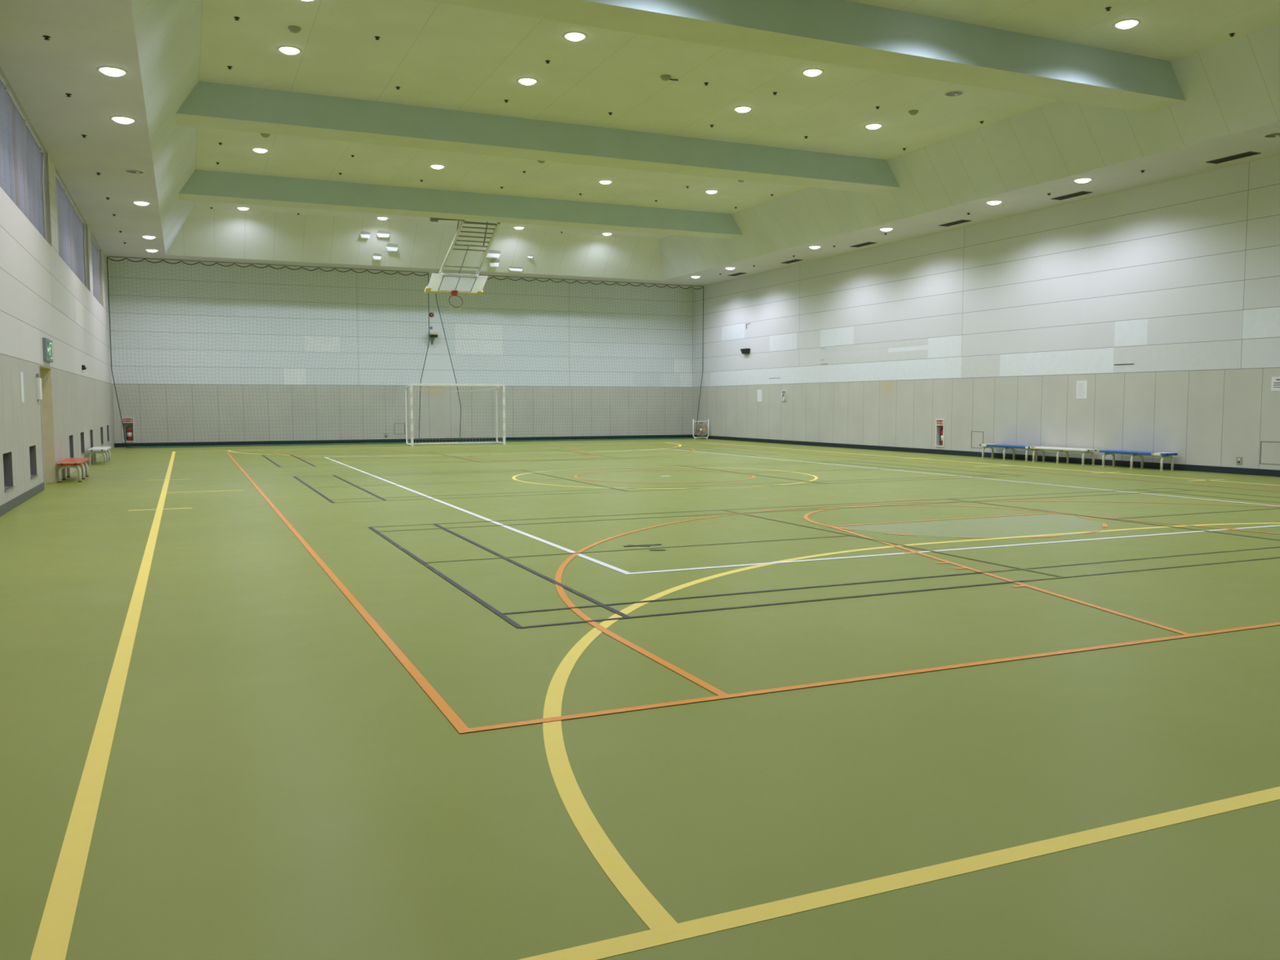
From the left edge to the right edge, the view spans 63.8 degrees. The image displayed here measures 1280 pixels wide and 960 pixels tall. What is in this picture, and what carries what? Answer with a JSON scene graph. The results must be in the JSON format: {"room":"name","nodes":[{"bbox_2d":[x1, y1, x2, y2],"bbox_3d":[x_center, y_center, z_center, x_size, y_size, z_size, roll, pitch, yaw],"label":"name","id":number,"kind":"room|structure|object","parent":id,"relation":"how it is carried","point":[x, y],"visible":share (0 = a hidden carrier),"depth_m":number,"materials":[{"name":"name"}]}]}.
{"room":"sports hall","nodes":[
{"label":"sports hall","id":0,"kind":"room"},
{"bbox_2d":[0,66,114,505],"bbox_3d":[-9.923,-2.761,15.309,1.252,6.105,39.918,-2,5,-24],"label":"wall","id":1,"kind":"structure","parent":0,"point":[41,296],"depth_m":18.62,"materials":[{"name":"beige paint"}]},
{"bbox_2d":[4,485,15,491],"bbox_3d":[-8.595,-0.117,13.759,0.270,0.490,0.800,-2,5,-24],"label":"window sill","id":2,"kind":"structure","parent":1,"relation":"in","point":[12,486],"depth_m":13.87,"materials":[{"name":"metal"}]},
{"bbox_2d":[0,481,44,516],"bbox_3d":[-5.618,0.823,7.358,0.012,0.130,21.450,-2,5,-24],"label":"baseboard","id":3,"kind":"structure","parent":1,"relation":"attached to","point":[12,504],"depth_m":14.68,"materials":[{"name":"grey plastic"}]},
{"bbox_2d":[20,371,24,402],"bbox_3d":[-9.152,-1.374,15.222,0.004,0.450,0.250,-2,5,-24],"label":"paper notice","id":4,"kind":"object","parent":1,"relation":"attached to","point":[21,373],"visible":1,"depth_m":15.20,"materials":[{"name":"white paper"}]},
{"bbox_2d":[0,78,45,239],"bbox_3d":[-9.767,-5.039,16.049,0.136,1.669,6.850,-2,5,-24],"label":"window","id":5,"kind":"structure","parent":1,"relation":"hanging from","point":[21,157],"depth_m":16.54,"materials":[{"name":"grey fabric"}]},
{"bbox_2d":[35,373,42,399],"bbox_3d":[-9.826,-1.526,16.803,0.052,0.420,0.240,-2,5,-24],"label":"holder","id":6,"kind":"object","parent":1,"relation":"attached to","point":[38,380],"visible":1,"depth_m":16.70,"materials":[{"name":"white plastic"}]},
{"bbox_2d":[38,365,44,484],"bbox_3d":[-9.991,-0.869,17.105,0.072,2.065,0.056,-2,5,-24],"label":"trim","id":7,"kind":"structure","parent":1,"relation":"attached to","point":[38,366],"depth_m":17.11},
{"bbox_2d":[42,337,53,362],"bbox_3d":[-10.380,-2.273,18.015,0.058,0.390,0.920,-2,5,-24],"label":"exit sign","id":8,"kind":"object","parent":1,"relation":"attached to","point":[46,343],"visible":1,"depth_m":17.75,"materials":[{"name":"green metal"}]},
{"bbox_2d":[55,176,86,287],"bbox_3d":[-13.106,-5.599,23.605,0.136,1.669,7.270,-2,5,-24],"label":"window curtain","id":9,"kind":"object","parent":1,"relation":"hanging from","point":[71,228],"visible":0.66,"depth_m":23.62,"materials":[{"name":"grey fabric"}]},
{"bbox_2d":[81,364,86,369],"bbox_3d":[-13.117,-2.654,24.251,0.090,0.110,0.180,-2,5,-24],"label":"camera","id":10,"kind":"object","parent":1,"relation":"attached to","point":[83,367],"visible":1,"depth_m":24.17,"materials":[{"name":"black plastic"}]},
{"bbox_2d":[90,237,99,302],"bbox_3d":[-15.732,-6.039,29.546,0.136,1.669,3.830,-2,5,-24],"label":"window curtain","id":11,"kind":"object","parent":1,"relation":"hanging from","point":[95,252],"visible":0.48,"depth_m":30.11,"materials":[{"name":"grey fabric"}]},
{"bbox_2d":[107,260,692,443],"bbox_3d":[-7.664,-4.470,38.160,21.367,6.105,0.203,-2,5,-24],"label":"wall","id":12,"kind":"structure","parent":0,"point":[437,369],"depth_m":37.29,"materials":[{"name":"white paint"}]},
{"bbox_2d":[121,417,134,441],"bbox_3d":[-17.035,-1.678,34.212,0.356,0.806,0.224,-2,5,-24],"label":"fire extinguisher cabinet","id":13,"kind":"object","parent":12,"relation":"attached to","point":[130,423],"visible":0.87,"depth_m":34.19,"materials":[{"name":"white metal"}]},
{"bbox_2d":[125,426,132,440],"bbox_3d":[-17.023,-1.568,34.235,0.180,0.525,0.154,-2,5,-24],"label":"fire extinguisher","id":14,"kind":"object","parent":13,"relation":"in","point":[130,431],"visible":0.99,"depth_m":34.18,"materials":[{"name":"red metal"}]},
{"bbox_2d":[114,434,692,447],"bbox_3d":[-7.623,-1.483,38.284,21.355,0.130,0.012,-2,5,-24],"label":"baseboard","id":15,"kind":"structure","parent":12,"relation":"attached to","point":[421,440],"depth_m":37.45,"materials":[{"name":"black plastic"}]},
{"bbox_2d":[429,331,438,344],"bbox_3d":[-7.615,-5.217,37.853,0.310,0.460,0.299,-2,5,-24],"label":"speaker","id":16,"kind":"object","parent":12,"relation":"attached to","point":[432,335],"visible":0.93,"depth_m":37.75},
{"bbox_2d":[429,331,438,334],"bbox_3d":[-7.611,-5.396,37.842,0.300,0.100,0.299,-2,5,-24],"label":"hood","id":17,"kind":"object","parent":16,"relation":"attached to","point":[431,332],"depth_m":37.71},
{"bbox_2d":[0,438,1279,959],"bbox_3d":[-0.166,-0.053,19.821,22.667,0.006,39.918,-2,5,-24],"label":"floor","id":18,"kind":"structure","parent":0,"point":[683,699],"depth_m":4.94,"materials":[{"name":"green plastic"}]},
{"bbox_2d":[56,457,88,482],"bbox_3d":[-10.727,-0.192,19.462,0.390,0.365,1.724,-2,5,-24],"label":"bench","id":19,"kind":"object","parent":18,"relation":"on","point":[68,463],"visible":1,"depth_m":19.25,"materials":[{"name":"red plastic"}]},
{"bbox_2d":[87,446,111,464],"bbox_3d":[-13.095,-0.595,24.906,0.390,0.365,1.724,-2,5,-24],"label":"bench","id":20,"kind":"object","parent":18,"relation":"on","point":[102,450],"visible":1,"depth_m":24.54,"materials":[{"name":"white plastic"}]},
{"bbox_2d":[404,383,505,445],"bbox_3d":[-6.391,-2.271,35.582,3.283,2.100,0.988,-2,5,-24],"label":"goal","id":21,"kind":"object","parent":18,"relation":"on","point":[500,385],"visible":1,"depth_m":35.61,"materials":[{"name":"white paint"}]},
{"bbox_2d":[693,418,709,439],"bbox_3d":[2.428,-2.036,40.984,0.644,0.797,0.340,0,4,0],"label":"floor fan","id":22,"kind":"object","parent":18,"relation":"on","point":[700,429],"visible":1,"depth_m":40.95,"materials":[{"name":"white paint"}]},
{"bbox_2d":[979,444,1037,461],"bbox_3d":[9.263,-0.693,25.783,0.395,0.368,1.724,-2,5,-24],"label":"bench","id":23,"kind":"object","parent":18,"relation":"on","point":[1013,447],"visible":0.9,"depth_m":25.70,"materials":[{"name":"blue plastic"}]},
{"bbox_2d":[1030,446,1097,465],"bbox_3d":[9.960,-0.576,24.204,0.392,0.368,1.724,-2,5,-24],"label":"bench","id":24,"kind":"object","parent":18,"relation":"on","point":[1042,449],"visible":1,"depth_m":24.12,"materials":[{"name":"white plastic"}]},
{"bbox_2d":[1099,449,1177,471],"bbox_3d":[10.795,-0.436,22.315,0.396,0.368,1.724,-2,5,-24],"label":"bench","id":25,"kind":"object","parent":18,"relation":"on","point":[1133,453],"visible":1,"depth_m":22.23,"materials":[{"name":"blue plastic"}]},
{"bbox_2d":[0,0,1279,288],"bbox_3d":[0.419,-6.804,19.580,21.367,1.295,39.918,-2,5,-24],"label":"ceiling","id":26,"kind":"structure","parent":0,"point":[1025,148],"depth_m":20.20,"materials":[{"name":"paint"}]},
{"bbox_2d":[42,35,50,40],"bbox_3d":[-7.575,-5.642,13.121,0.090,0.038,0.090,-2,5,-24],"label":"sprinkler head","id":27,"kind":"object","parent":26,"relation":"attached to","point":[46,37],"visible":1,"depth_m":13.11},
{"bbox_2d":[97,66,128,76],"bbox_3d":[-7.425,-5.731,14.463,0.392,0.062,0.392,-2,5,-24],"label":"recessed light","id":28,"kind":"object","parent":26,"relation":"in","point":[108,70],"visible":1,"depth_m":14.38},
{"bbox_2d":[110,115,136,124],"bbox_3d":[-8.514,-5.913,16.927,0.392,0.062,0.392,-2,5,-24],"label":"recessed light","id":29,"kind":"object","parent":26,"relation":"in","point":[120,119],"visible":1,"depth_m":16.84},
{"bbox_2d":[124,168,145,173],"bbox_3d":[-10.192,-6.210,20.722,0.392,0.030,0.392,-2,5,-24],"label":"recessed light","id":30,"kind":"object","parent":26,"relation":"in","point":[129,171],"visible":1,"depth_m":20.71,"materials":[{"name":"white metal"}]},
{"bbox_2d":[132,200,150,205],"bbox_3d":[-11.611,-6.432,23.935,0.392,0.062,0.392,-2,5,-24],"label":"recessed light","id":31,"kind":"object","parent":26,"relation":"in","point":[138,202],"visible":1,"depth_m":23.84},
{"bbox_2d":[141,235,156,239],"bbox_3d":[-13.765,-6.793,28.808,0.392,0.062,0.392,-2,5,-24],"label":"recessed light","id":32,"kind":"object","parent":26,"relation":"in","point":[147,237],"visible":1,"depth_m":28.72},
{"bbox_2d":[145,248,159,252],"bbox_3d":[-14.874,-6.979,31.318,0.392,0.062,0.392,-2,5,-24],"label":"recessed light","id":33,"kind":"object","parent":26,"relation":"in","point":[148,250],"visible":1,"depth_m":31.22,"materials":[{"name":"white glass"}]},
{"bbox_2d":[236,206,249,210],"bbox_3d":[-12.143,-8.290,31.442,0.392,0.062,0.392,-2,5,-24],"label":"recessed light","id":34,"kind":"object","parent":26,"relation":"in","point":[242,208],"visible":1,"depth_m":31.34,"materials":[{"name":"white glass"}]},
{"bbox_2d":[251,147,269,152],"bbox_3d":[-8.957,-7.757,24.232,0.392,0.062,0.392,-2,5,-24],"label":"recessed light","id":35,"kind":"object","parent":26,"relation":"in","point":[255,149],"visible":1,"depth_m":24.14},
{"bbox_2d":[260,133,270,137],"bbox_3d":[-8.322,-7.647,22.822,0.200,0.072,0.200,-2,5,-24],"label":"smoke detector","id":36,"kind":"object","parent":26,"relation":"attached to","point":[264,135],"visible":0.97,"depth_m":22.77,"materials":[{"name":"beige plastic"}]},
{"bbox_2d":[106,256,429,448],"bbox_3d":[-12.213,-4.215,34.831,10.224,6.090,0.195,-2,5,-24],"label":"safety net","id":37,"kind":"object","parent":26,"relation":"hanging from","point":[293,437],"visible":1,"depth_m":34.70,"materials":[{"name":"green fabric"}]},
{"bbox_2d":[277,45,301,54],"bbox_3d":[-5.932,-7.250,17.388,0.392,0.062,0.392,-2,5,-24],"label":"recessed light","id":38,"kind":"object","parent":26,"relation":"in","point":[288,50],"visible":1,"depth_m":17.30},
{"bbox_2d":[288,25,301,33],"bbox_3d":[-5.507,-7.170,16.377,0.200,0.072,0.200,-2,5,-24],"label":"smoke detector","id":39,"kind":"object","parent":26,"relation":"attached to","point":[295,29],"visible":1,"depth_m":16.32,"materials":[{"name":"beige plastic"}]},
{"bbox_2d":[376,217,388,220],"bbox_3d":[-8.299,-8.422,33.130,0.392,0.062,0.392,-2,5,-24],"label":"recessed light","id":40,"kind":"object","parent":26,"relation":"in","point":[379,218],"visible":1,"depth_m":33.03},
{"bbox_2d":[429,164,444,168],"bbox_3d":[-5.113,-7.888,25.921,0.392,0.062,0.392,-2,5,-24],"label":"recessed light","id":41,"kind":"object","parent":26,"relation":"in","point":[433,166],"visible":1,"depth_m":25.83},
{"bbox_2d":[178,169,742,239],"bbox_3d":[-4.404,-7.896,29.823,16.423,0.630,0.850,-2,5,-24],"label":"ceiling beam","id":42,"kind":"structure","parent":26,"relation":"attached to","point":[202,185],"depth_m":29.01,"materials":[{"name":"paint"}]},
{"bbox_2d":[424,217,500,314],"bbox_3d":[-5.698,-6.879,32.270,2.162,3.046,4.017,-1,4,-18],"label":"basketball hoop","id":43,"kind":"object","parent":26,"relation":"hanging from","point":[441,282],"visible":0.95,"depth_m":33.26,"materials":[{"name":"white metal"}]},
{"bbox_2d":[513,226,524,229],"bbox_3d":[-4.117,-8.565,34.968,0.392,0.062,0.392,-2,5,-24],"label":"recessed light","id":44,"kind":"object","parent":26,"relation":"in","point":[516,227],"visible":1,"depth_m":34.88,"materials":[{"name":"white glass"}]},
{"bbox_2d":[516,77,537,84],"bbox_3d":[-2.089,-7.381,19.077,0.392,0.062,0.392,-2,5,-24],"label":"recessed light","id":45,"kind":"object","parent":26,"relation":"in","point":[525,81],"visible":1,"depth_m":18.99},
{"bbox_2d":[175,80,900,193],"bbox_3d":[-1.218,-7.362,22.613,16.423,0.630,0.850,-2,5,-24],"label":"ceiling beam","id":46,"kind":"structure","parent":26,"relation":"attached to","point":[209,104],"depth_m":21.66,"materials":[{"name":"paint"}]},
{"bbox_2d":[435,272,703,442],"bbox_3d":[-2.391,-4.551,39.151,10.814,6.090,0.202,-2,5,-24],"label":"safety net","id":47,"kind":"object","parent":26,"relation":"hanging from","point":[628,283],"visible":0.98,"depth_m":39.34,"materials":[{"name":"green fabric"}]},
{"bbox_2d":[563,31,586,40],"bbox_3d":[-1.060,-7.209,16.750,0.392,0.062,0.392,-2,5,-24],"label":"recessed light","id":48,"kind":"object","parent":26,"relation":"in","point":[572,36],"visible":1,"depth_m":16.67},
{"bbox_2d":[598,179,613,184],"bbox_3d":[-0.931,-8.031,27.759,0.392,0.062,0.392,-2,5,-24],"label":"recessed light","id":49,"kind":"object","parent":26,"relation":"in","point":[604,182],"visible":1,"depth_m":27.67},
{"bbox_2d":[601,232,612,235],"bbox_3d":[-1.162,-8.666,36.267,0.392,0.062,0.392,-2,5,-24],"label":"recessed light","id":50,"kind":"object","parent":26,"relation":"in","point":[603,233],"visible":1,"depth_m":36.16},
{"bbox_2d":[660,74,678,80],"bbox_3d":[0.561,-7.368,18.873,0.404,0.079,0.210,-2,5,-24],"label":"smoke detector","id":51,"kind":"object","parent":26,"relation":"attached to","point":[665,77],"visible":1,"depth_m":18.78,"materials":[{"name":"beige plastic"}]},
{"bbox_2d":[704,190,718,193],"bbox_3d":[2.024,-8.132,29.057,0.392,0.062,0.392,-2,5,-24],"label":"recessed light","id":52,"kind":"object","parent":26,"relation":"in","point":[706,191],"visible":1,"depth_m":28.95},
{"bbox_2d":[724,266,735,269],"bbox_3d":[3.130,-7.326,35.632,0.392,0.062,0.392,-2,5,-24],"label":"recessed light","id":53,"kind":"object","parent":26,"relation":"in","point":[726,268],"visible":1,"depth_m":35.52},
{"bbox_2d":[727,272,746,275],"bbox_3d":[3.533,-7.483,37.388,0.300,0.012,0.920,-2,5,-24],"label":"ceiling vent","id":54,"kind":"object","parent":26,"relation":"in","point":[737,273],"visible":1,"depth_m":37.35,"materials":[{"name":"brown metal"}]},
{"bbox_2d":[733,106,752,112],"bbox_3d":[2.093,-7.524,20.914,0.392,0.062,0.392,-2,5,-24],"label":"recessed light","id":55,"kind":"object","parent":26,"relation":"in","point":[740,108],"visible":1,"depth_m":20.83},
{"bbox_2d":[782,259,803,263],"bbox_3d":[5.025,-7.233,34.011,0.300,0.012,0.920,-2,5,-24],"label":"ceiling vent","id":56,"kind":"object","parent":26,"relation":"in","point":[793,260],"visible":1,"depth_m":34.02,"materials":[{"name":"brown metal"}]},
{"bbox_2d":[424,0,1186,113],"bbox_3d":[2.008,-6.821,15.313,16.423,0.630,0.850,-2,5,-24],"label":"ceiling beam","id":57,"kind":"structure","parent":26,"relation":"attached to","point":[843,33],"depth_m":15.80,"materials":[{"name":"paint"}]},
{"bbox_2d":[801,68,823,76],"bbox_3d":[3.122,-7.352,18.587,0.392,0.062,0.392,-2,5,-24],"label":"recessed light","id":58,"kind":"object","parent":26,"relation":"in","point":[810,72],"visible":1,"depth_m":18.50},
{"bbox_2d":[808,245,821,248],"bbox_3d":[5.247,-6.971,30.841,0.392,0.062,0.392,-2,5,-24],"label":"recessed light","id":59,"kind":"object","parent":26,"relation":"in","point":[811,246],"visible":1,"depth_m":30.74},
{"bbox_2d":[850,241,876,247],"bbox_3d":[6.610,-6.967,30.425,0.300,0.012,0.920,-2,5,-24],"label":"ceiling vent","id":60,"kind":"object","parent":26,"relation":"in","point":[868,242],"visible":1,"depth_m":30.38,"materials":[{"name":"brown metal"}]},
{"bbox_2d":[864,123,882,129],"bbox_3d":[5.049,-7.625,22.213,0.392,0.062,0.392,-2,5,-24],"label":"recessed light","id":61,"kind":"object","parent":26,"relation":"in","point":[873,126],"visible":1,"depth_m":22.12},
{"bbox_2d":[879,227,893,231],"bbox_3d":[6.638,-6.738,27.693,0.392,0.062,0.392,-2,5,-24],"label":"recessed light","id":62,"kind":"object","parent":26,"relation":"in","point":[881,228],"visible":1,"depth_m":27.59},
{"bbox_2d":[908,109,918,115],"bbox_3d":[5.617,-7.538,21.101,0.200,0.072,0.200,-2,5,-24],"label":"smoke detector","id":63,"kind":"object","parent":26,"relation":"attached to","point":[914,112],"visible":1,"depth_m":21.04,"materials":[{"name":"beige plastic"}]},
{"bbox_2d":[943,89,964,96],"bbox_3d":[6.077,-7.469,19.885,0.392,0.030,0.392,-2,5,-24],"label":"recessed light","id":64,"kind":"object","parent":26,"relation":"in","point":[951,93],"visible":1,"depth_m":19.88,"materials":[{"name":"white metal"}]},
{"bbox_2d":[938,219,971,226],"bbox_3d":[8.211,-6.699,26.802,0.300,0.012,0.920,-2,5,-24],"label":"ceiling vent","id":65,"kind":"object","parent":26,"relation":"in","point":[961,221],"visible":1,"depth_m":26.79,"materials":[{"name":"brown metal"}]},
{"bbox_2d":[985,200,1003,204],"bbox_3d":[8.272,-6.465,23.997,0.392,0.062,0.392,-2,5,-24],"label":"recessed light","id":66,"kind":"object","parent":26,"relation":"in","point":[993,202],"visible":1,"depth_m":23.90,"materials":[{"name":"white glass"}]},
{"bbox_2d":[1050,191,1093,199],"bbox_3d":[9.772,-6.438,23.270,0.300,0.012,0.920,-2,5,-24],"label":"ceiling vent","id":67,"kind":"object","parent":26,"relation":"in","point":[1082,193],"visible":1,"depth_m":23.24,"materials":[{"name":"brown metal"}]},
{"bbox_2d":[1072,177,1093,182],"bbox_3d":[9.320,-6.289,21.624,0.392,0.062,0.392,-2,5,-24],"label":"recessed light","id":68,"kind":"object","parent":26,"relation":"in","point":[1079,180],"visible":1,"depth_m":21.53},
{"bbox_2d":[1105,6,1111,11],"bbox_3d":[7.109,-7.146,15.598,0.090,0.038,0.090,-2,5,-24],"label":"sprinkler head","id":69,"kind":"object","parent":26,"relation":"attached to","point":[1108,9],"visible":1,"depth_m":15.59},
{"bbox_2d":[1113,18,1140,28],"bbox_3d":[7.690,-7.183,16.235,0.392,0.062,0.392,-2,5,-24],"label":"recessed light","id":70,"kind":"object","parent":26,"relation":"in","point":[1129,23],"visible":1,"depth_m":16.16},
{"bbox_2d":[1205,151,1261,164],"bbox_3d":[11.357,-6.172,19.684,0.300,0.012,0.920,-2,5,-24],"label":"ceiling vent","id":71,"kind":"object","parent":26,"relation":"in","point":[1247,153],"visible":1,"depth_m":19.67,"materials":[{"name":"brown metal"}]},
{"bbox_2d":[1262,131,1279,137],"bbox_3d":[11.136,-6.037,18.008,0.392,0.030,0.392,-2,5,-24],"label":"recessed light","id":72,"kind":"object","parent":26,"relation":"in","point":[1273,135],"visible":1,"depth_m":18.02,"materials":[{"name":"white metal"}]},
{"bbox_2d":[692,155,1279,470],"bbox_3d":[10.291,-3.452,24.191,0.203,6.105,39.918,-2,5,-24],"label":"wall","id":73,"kind":"structure","parent":0,"point":[1162,297],"depth_m":25.25,"materials":[{"name":"white paint"}]},
{"bbox_2d":[740,348,750,354],"bbox_3d":[3.907,-4.785,38.169,0.162,0.180,0.480,-2,5,-24],"label":"wall speaker","id":74,"kind":"object","parent":73,"relation":"attached to","point":[744,351],"visible":1,"depth_m":38.03,"materials":[{"name":"black plastic"}]},
{"bbox_2d":[740,348,746,353],"bbox_3d":[3.858,-4.782,38.148,0.054,0.153,0.440,-2,5,-24],"label":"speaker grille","id":75,"kind":"object","parent":74,"relation":"attached to","point":[743,350],"depth_m":38.14,"materials":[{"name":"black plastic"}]},
{"bbox_2d":[757,389,762,401],"bbox_3d":[4.364,-3.078,37.457,0.004,0.440,0.340,-2,5,-24],"label":"paper notice","id":76,"kind":"object","parent":73,"relation":"attached to","point":[759,391],"visible":1,"depth_m":37.44,"materials":[{"name":"white paper"}]},
{"bbox_2d":[781,390,786,401],"bbox_3d":[5.010,-2.929,35.918,0.070,0.390,0.350,-2,5,-24],"label":"paper notice","id":77,"kind":"object","parent":73,"relation":"attached to","point":[784,393],"visible":1,"depth_m":35.88,"materials":[{"name":"white paper"}]},
{"bbox_2d":[935,418,944,446],"bbox_3d":[8.424,-1.312,28.577,0.224,0.766,0.336,-2,5,-24],"label":"fire extinguisher cabinet","id":78,"kind":"object","parent":73,"relation":"attached to","point":[938,421],"visible":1,"depth_m":28.53,"materials":[{"name":"white metal"}]},
{"bbox_2d":[939,428,942,445],"bbox_3d":[8.441,-1.220,28.567,0.154,0.525,0.180,-2,5,-24],"label":"fire extinguisher","id":79,"kind":"object","parent":78,"relation":"in","point":[941,432],"visible":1,"depth_m":28.53,"materials":[{"name":"red metal"}]},
{"bbox_2d":[692,434,1279,476],"bbox_3d":[10.200,-0.469,24.371,0.012,0.130,39.918,-2,5,-24],"label":"baseboard","id":80,"kind":"structure","parent":73,"relation":"attached to","point":[1272,473],"depth_m":25.67,"materials":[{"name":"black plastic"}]},
{"bbox_2d":[1075,380,1087,398],"bbox_3d":[10.314,-2.111,23.989,0.006,0.420,0.310,-2,5,-24],"label":"paper notice","id":81,"kind":"object","parent":73,"relation":"attached to","point":[1082,385],"visible":1,"depth_m":23.98,"materials":[{"name":"white paper"}]},
{"bbox_2d":[1235,457,1242,464],"bbox_3d":[11.923,-0.385,20.450,0.014,0.150,0.120,-2,5,-24],"label":"wall outlet","id":82,"kind":"object","parent":73,"relation":"attached to","point":[1238,460],"visible":1,"depth_m":20.45,"materials":[{"name":"beige plastic"}]},
{"bbox_2d":[1271,376,1279,391],"bbox_3d":[12.267,-1.833,19.566,0.006,0.270,0.505,-2,5,-24],"label":"paper notice","id":83,"kind":"object","parent":73,"relation":"attached to","point":[1275,383],"visible":1,"depth_m":19.71,"materials":[{"name":"grey paper"}]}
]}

